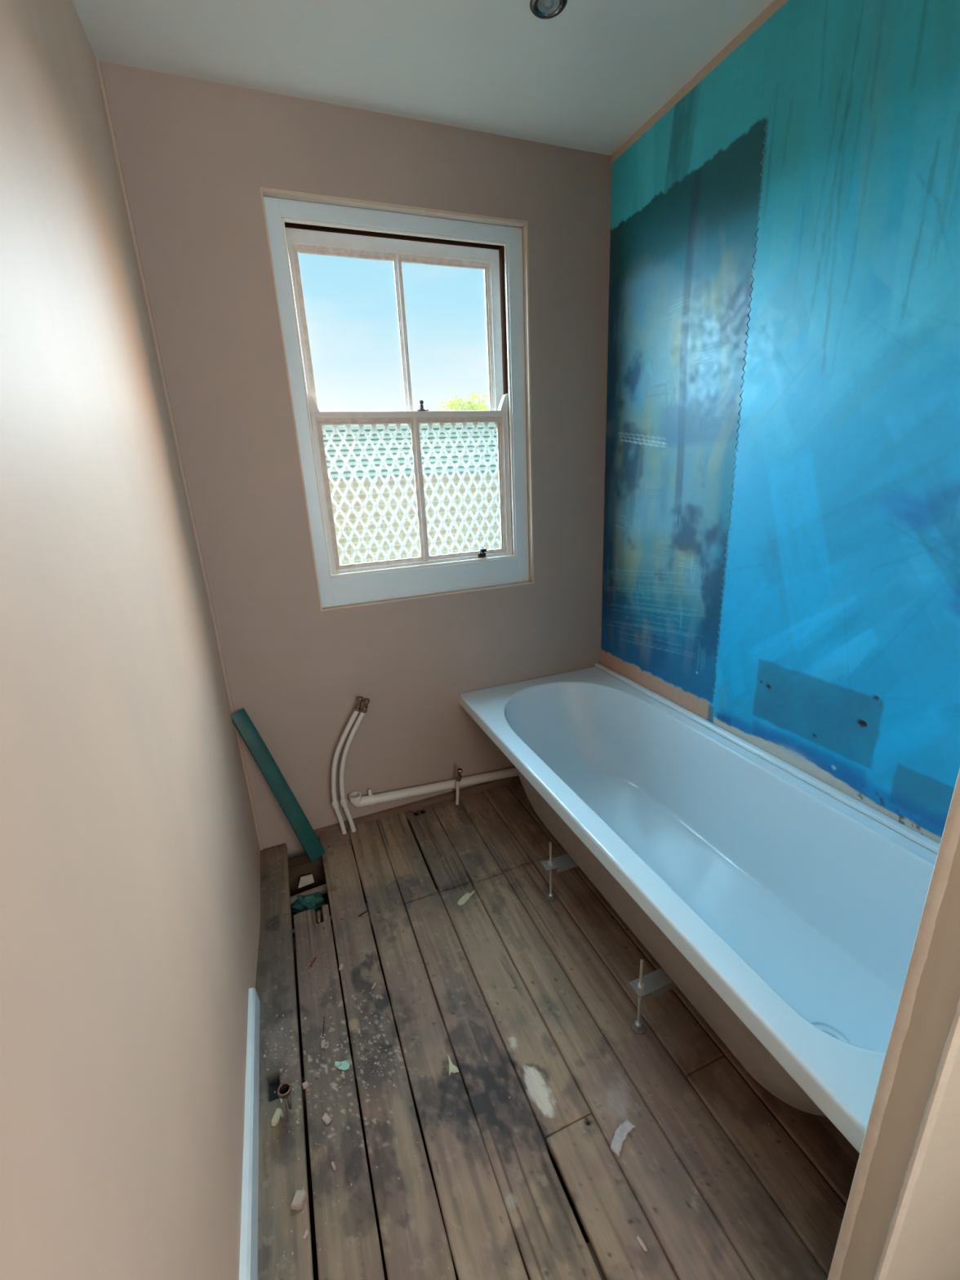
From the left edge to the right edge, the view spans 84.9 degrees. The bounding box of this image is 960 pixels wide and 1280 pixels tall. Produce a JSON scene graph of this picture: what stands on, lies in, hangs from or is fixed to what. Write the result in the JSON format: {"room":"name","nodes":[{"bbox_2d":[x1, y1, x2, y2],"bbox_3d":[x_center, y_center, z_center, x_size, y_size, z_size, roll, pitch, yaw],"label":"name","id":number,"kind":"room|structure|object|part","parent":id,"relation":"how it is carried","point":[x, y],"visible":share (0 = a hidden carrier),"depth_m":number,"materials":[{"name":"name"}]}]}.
{"room":"building under construction","nodes":[
{"label":"building under construction","id":0,"kind":"room"},
{"bbox_2d":[0,0,262,1279],"bbox_3d":[-0.363,0.127,0.197,0.130,2.482,3.442,-9,19,-20],"label":"wall","id":1,"kind":"structure","parent":0,"point":[131,845],"depth_m":0.69,"materials":[{"name":"paint"}]},
{"bbox_2d":[239,987,259,1279],"bbox_3d":[-0.127,1.329,0.240,0.018,0.078,2.709,-9,19,-20],"label":"baseboard","id":2,"kind":"structure","parent":1,"relation":"attached to","point":[248,1264],"depth_m":1.08,"materials":[{"name":"white paint"}]},
{"bbox_2d":[100,61,610,860],"bbox_3d":[-0.246,-0.423,2.110,1.862,2.900,0.260,-9,19,-20],"label":"wall","id":3,"kind":"structure","parent":0,"point":[196,156],"depth_m":1.83,"materials":[{"name":"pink paint"}]},
{"bbox_2d":[263,196,528,608],"bbox_3d":[-0.249,-0.809,1.972,0.860,1.267,0.180,-9,19,-20],"label":"window","id":4,"kind":"structure","parent":3,"relation":"in","point":[295,227],"depth_m":1.93,"materials":[{"name":"white paint"}]},
{"bbox_3d":[-0.275,-1.076,1.878,0.692,0.521,0.020,-9,19,-20],"label":"glazing moulding","id":5,"kind":"part","parent":4,"relation":"part of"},
{"bbox_3d":[-0.272,-1.086,1.881,0.749,0.582,0.036,-9,19,-20],"label":"sash","id":6,"kind":"part","parent":4,"relation":"part of","materials":[{"name":"paint"}]},
{"bbox_3d":[-0.256,-0.814,1.990,0.858,1.265,0.141,-9,19,-20],"label":"box frame","id":7,"kind":"part","parent":4,"relation":"part of","materials":[{"name":"white wood"}]},
{"bbox_3d":[-0.229,-0.593,1.997,0.738,0.630,0.036,-9,19,-20],"label":"sash","id":8,"kind":"part","parent":4,"relation":"part of","materials":[{"name":"paint"}]},
{"bbox_3d":[-0.229,-0.564,2.001,0.702,0.528,0.020,-9,19,-20],"label":"glazing moulding","id":9,"kind":"part","parent":4,"relation":"part of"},
{"bbox_2d":[259,186,533,611],"bbox_3d":[-0.213,-0.785,1.886,0.873,1.281,0.031,-9,19,-20],"label":"trim","id":10,"kind":"structure","parent":3,"relation":"attached to","point":[268,192],"depth_m":1.82,"materials":[{"name":"paint"}]},
{"bbox_2d":[313,775,520,839],"bbox_3d":[-0.047,0.682,2.363,1.362,0.064,0.015,-9,19,-20],"label":"trim","id":11,"kind":"structure","parent":3,"relation":"attached to","point":[481,787],"depth_m":2.28,"materials":[{"name":"brown wood"}]},
{"bbox_2d":[348,767,518,807],"bbox_3d":[0.002,0.608,2.340,1.142,0.141,0.050,-9,19,-20],"label":"pipe","id":12,"kind":"object","parent":3,"relation":"attached to","point":[356,798],"visible":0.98,"depth_m":2.24,"materials":[{"name":"white plastic"}]},
{"bbox_2d":[71,0,773,155],"bbox_3d":[0.383,-1.200,0.020,1.802,0.120,3.520,-9,19,-20],"label":"ceiling","id":13,"kind":"structure","parent":0,"point":[587,77],"depth_m":1.37,"materials":[{"name":"paint"}]},
{"bbox_2d":[529,0,567,19],"bbox_3d":[0.163,-1.509,1.245,0.089,0.010,0.089,-9,19,-20],"label":"recessed light","id":14,"kind":"object","parent":13,"relation":"in","point":[541,9],"visible":1,"depth_m":1.25,"materials":[{"name":"silver metal"}]},
{"bbox_3d":[0.163,-1.508,1.245,0.053,0.008,0.053,-9,19,-20],"label":"bulb","id":15,"kind":"part","parent":14,"relation":"part of","materials":[{"name":"white glass"}]},
{"bbox_2d":[255,781,859,1279],"bbox_3d":[0.505,1.291,0.818,1.762,0.262,3.500,-9,19,-20],"label":"floor","id":16,"kind":"structure","parent":0,"point":[775,1195],"depth_m":1.21,"materials":[{"name":"brown wood"}]},
{"bbox_2d":[271,1107,280,1126],"bbox_3d":[-0.461,1.082,1.190,0.016,0.006,0.033,-1,18,6],"label":"chunk","id":17,"kind":"object","parent":16,"relation":"on","point":[275,1119],"visible":0.84,"depth_m":1.19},
{"bbox_2d":[231,707,324,862],"bbox_3d":[-0.746,0.547,1.946,0.264,0.618,0.055,0,18,10],"label":"strip","id":18,"kind":"object","parent":16,"relation":"on","point":[308,838],"visible":1,"depth_m":1.94,"materials":[{"name":"teal wood"}]},
{"bbox_2d":[277,1082,293,1123],"bbox_3d":[-0.437,1.056,1.188,0.029,0.100,0.038,-2,18,2],"label":"pipe","id":19,"kind":"object","parent":16,"relation":"on","point":[284,1091],"visible":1,"depth_m":1.18,"materials":[{"name":"orange metal"}]},
{"bbox_2d":[290,1189,306,1210],"bbox_3d":[-0.362,1.119,1.051,0.022,0.010,0.030,0,18,9],"label":"chunk","id":20,"kind":"object","parent":16,"relation":"on","point":[300,1196],"visible":1,"depth_m":1.05,"materials":[{"name":"concrete"}]},
{"bbox_2d":[302,1080,308,1088],"bbox_3d":[-0.417,1.061,1.251,0.013,0.006,0.014,-16,22,-36],"label":"chunk","id":21,"kind":"object","parent":16,"relation":"on","point":[305,1084],"visible":1,"depth_m":1.25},
{"bbox_2d":[302,1230,308,1240],"bbox_3d":[-0.333,1.137,1.003,0.007,0.003,0.014,4,19,20],"label":"chunk","id":22,"kind":"object","parent":16,"relation":"on","point":[306,1233],"visible":1,"depth_m":1.00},
{"bbox_2d":[291,892,326,913],"bbox_3d":[-0.610,0.952,1.872,0.120,0.078,0.105,-9,19,-20],"label":"rag","id":23,"kind":"object","parent":16,"relation":"in","point":[315,901],"visible":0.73,"depth_m":1.86,"materials":[{"name":"teal fabric"}]},
{"bbox_2d":[309,957,316,967],"bbox_3d":[-0.501,0.965,1.571,0.006,0.003,0.032,2,18,14],"label":"splinter","id":24,"kind":"object","parent":16,"relation":"on","point":[314,958],"visible":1,"depth_m":1.57,"materials":[{"name":"red wood"}]},
{"bbox_2d":[315,909,322,924],"bbox_3d":[-0.537,0.990,1.783,0.018,0.174,0.084,-8,18,-16],"label":"copper pipe","id":25,"kind":"object","parent":16,"relation":"attached to","point":[318,913],"visible":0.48,"depth_m":1.74,"materials":[{"name":"brown metal"}]},
{"bbox_2d":[320,1039,324,1048],"bbox_3d":[-0.401,1.032,1.341,0.010,0.004,0.021,-6,18,-10],"label":"chunk","id":26,"kind":"object","parent":16,"relation":"on","point":[322,1043],"visible":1,"depth_m":1.34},
{"bbox_2d":[322,1016,324,1036],"bbox_3d":[-0.413,1.020,1.385,0.003,0.002,0.053,-6,18,-11],"label":"splinter","id":27,"kind":"object","parent":16,"relation":"on","point":[324,1016],"visible":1,"depth_m":1.38,"materials":[{"name":"wood"}]},
{"bbox_2d":[290,872,360,906],"bbox_3d":[-0.612,0.935,1.941,0.352,0.040,0.034,-11,19,-24],"label":"pipe","id":28,"kind":"object","parent":16,"relation":"attached to","point":[322,889],"visible":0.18,"depth_m":1.93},
{"bbox_2d":[297,874,314,888],"bbox_3d":[-0.655,0.905,1.975,0.058,0.004,0.053,-9,19,-20],"label":"paper scrap","id":29,"kind":"object","parent":28,"relation":"on","point":[308,879],"visible":1,"depth_m":1.97,"materials":[{"name":"white paper"}]},
{"bbox_2d":[321,1112,331,1124],"bbox_3d":[-0.346,1.080,1.183,0.026,0.004,0.013,12,23,38],"label":"chunk","id":30,"kind":"object","parent":16,"relation":"on","point":[326,1118],"visible":1,"depth_m":1.18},
{"bbox_2d":[331,1161,335,1170],"bbox_3d":[-0.308,1.104,1.102,0.006,0.003,0.019,-16,22,-36],"label":"chunk","id":31,"kind":"object","parent":16,"relation":"on","point":[332,1162],"visible":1,"depth_m":1.10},
{"bbox_2d":[338,963,342,970],"bbox_3d":[-0.411,0.967,1.552,0.011,0.003,0.021,-5,18,-5],"label":"chunk","id":32,"kind":"object","parent":16,"relation":"on","point":[340,967],"visible":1,"depth_m":1.55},
{"bbox_2d":[334,1060,349,1070],"bbox_3d":[-0.340,1.046,1.290,0.039,0.002,0.023,-3,18,-1],"label":"flake","id":33,"kind":"object","parent":16,"relation":"on","point":[345,1065],"visible":1,"depth_m":1.29,"materials":[{"name":"green paint"}]},
{"bbox_2d":[331,696,363,834],"bbox_3d":[-0.515,0.515,2.073,0.175,0.603,0.028,-9,19,-18],"label":"pipe","id":34,"kind":"object","parent":16,"relation":"on","point":[335,804],"visible":0.98,"depth_m":2.04,"materials":[{"name":"white plastic"}]},
{"bbox_2d":[338,697,369,831],"bbox_3d":[-0.488,0.517,2.085,0.165,0.591,0.028,-9,19,-18],"label":"pipe","id":35,"kind":"object","parent":16,"relation":"on","point":[343,802],"visible":0.98,"depth_m":2.05,"materials":[{"name":"white plastic"}]},
{"bbox_2d":[288,826,605,1279],"bbox_3d":[0.107,1.029,1.649,1.662,0.178,1.412,-9,19,-20],"label":"gap","id":36,"kind":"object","parent":16,"relation":"in","point":[301,866],"depth_m":2.01,"materials":[{"name":"black"}]},
{"bbox_2d":[448,1055,458,1075],"bbox_3d":[-0.071,1.035,1.281,0.026,0.002,0.049,-9,19,-20],"label":"flake","id":37,"kind":"object","parent":16,"relation":"on","point":[452,1068],"visible":1,"depth_m":1.27,"materials":[{"name":"beige paint"}]},
{"bbox_2d":[455,768,462,804],"bbox_3d":[-0.093,0.643,2.260,0.049,0.206,0.025,8,21,32],"label":"pipe","id":38,"kind":"object","parent":16,"relation":"on","point":[458,779],"visible":0.97,"depth_m":2.25,"materials":[{"name":"white plastic"}]},
{"bbox_2d":[457,889,475,905],"bbox_3d":[-0.046,0.875,1.786,0.025,0.002,0.086,10,22,35],"label":"flake","id":39,"kind":"object","parent":16,"relation":"on","point":[464,899],"visible":1,"depth_m":1.78,"materials":[{"name":"white paint"}]},
{"bbox_2d":[262,862,817,1279],"bbox_3d":[0.028,0.958,1.510,1.221,0.003,1.534,-9,19,-20],"label":"crumbs","id":40,"kind":"object","parent":16,"relation":"on","point":[282,1028],"visible":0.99,"depth_m":1.31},
{"bbox_2d":[636,1235,647,1251],"bbox_3d":[0.299,1.115,0.969,0.007,0.004,0.024,-13,20,-29],"label":"chunk","id":41,"kind":"object","parent":16,"relation":"on","point":[639,1240],"visible":1,"depth_m":0.97,"materials":[{"name":"beige"}]},
{"bbox_2d":[458,662,939,1153],"bbox_3d":[0.556,0.622,1.650,0.697,0.505,1.698,-9,19,-20],"label":"bathtub","id":42,"kind":"object","parent":16,"relation":"on","point":[785,908],"visible":0.96,"depth_m":1.43,"materials":[{"name":"plastic"}]},
{"bbox_3d":[0.234,0.761,1.734,0.008,0.218,0.008,-9,19,-20],"label":"leg","id":43,"kind":"part","parent":42,"relation":"part of","materials":[{"name":"metal"}]},
{"bbox_3d":[0.400,0.886,1.312,0.008,0.218,0.008,-9,19,-20],"label":"leg","id":44,"kind":"part","parent":42,"relation":"part of","materials":[{"name":"metal"}]},
{"bbox_2d":[600,0,959,844],"bbox_3d":[0.892,-0.339,1.480,0.104,2.469,1.759,-9,19,-20],"label":"wall","id":45,"kind":"structure","parent":0,"point":[838,658],"depth_m":1.35,"materials":[{"name":"blue paint"}]},
{"bbox_2d":[711,117,768,696],"bbox_3d":[0.766,-0.566,1.570,0.002,1.600,0.012,-9,19,-20],"label":"trim","id":46,"kind":"structure","parent":45,"relation":"attached to","point":[765,117],"depth_m":1.51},
{"bbox_2d":[839,831,959,1279],"bbox_3d":[0.817,-0.059,0.574,0.732,2.429,0.052,-9,19,-20],"label":"door frame","id":47,"kind":"structure","parent":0,"point":[927,1247],"depth_m":0.65,"materials":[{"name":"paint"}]},
{"bbox_2d":[826,768,959,1279],"bbox_3d":[0.474,-0.008,0.471,0.015,2.429,0.016,-9,19,-20],"label":"trim","id":48,"kind":"structure","parent":47,"relation":"attached to","point":[949,839],"depth_m":0.61,"materials":[{"name":"painted wood"}]},
{"label":"outside","id":49,"kind":"structure","parent":0,"visible":0},
{"bbox_3d":[-7.144,-5.280,31.488,70.000,0.100,59.700,-9,19,-20],"label":"ground","id":50,"kind":"structure","parent":49,"visible":0},
{"bbox_2d":[322,423,500,564],"bbox_3d":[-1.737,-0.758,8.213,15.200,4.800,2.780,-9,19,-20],"label":"film","id":51,"kind":"structure","parent":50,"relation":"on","point":[349,439],"depth_m":7.01,"materials":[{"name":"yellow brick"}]},
{"bbox_2d":[426,390,491,425],"bbox_3d":[-0.100,-2.745,12.499,2.248,5.850,2.210,1,18,12],"label":"tree","id":52,"kind":"object","parent":50,"relation":"on","point":[452,405],"visible":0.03,"depth_m":11.51,"materials":[{"name":"green plant"}]}
]}

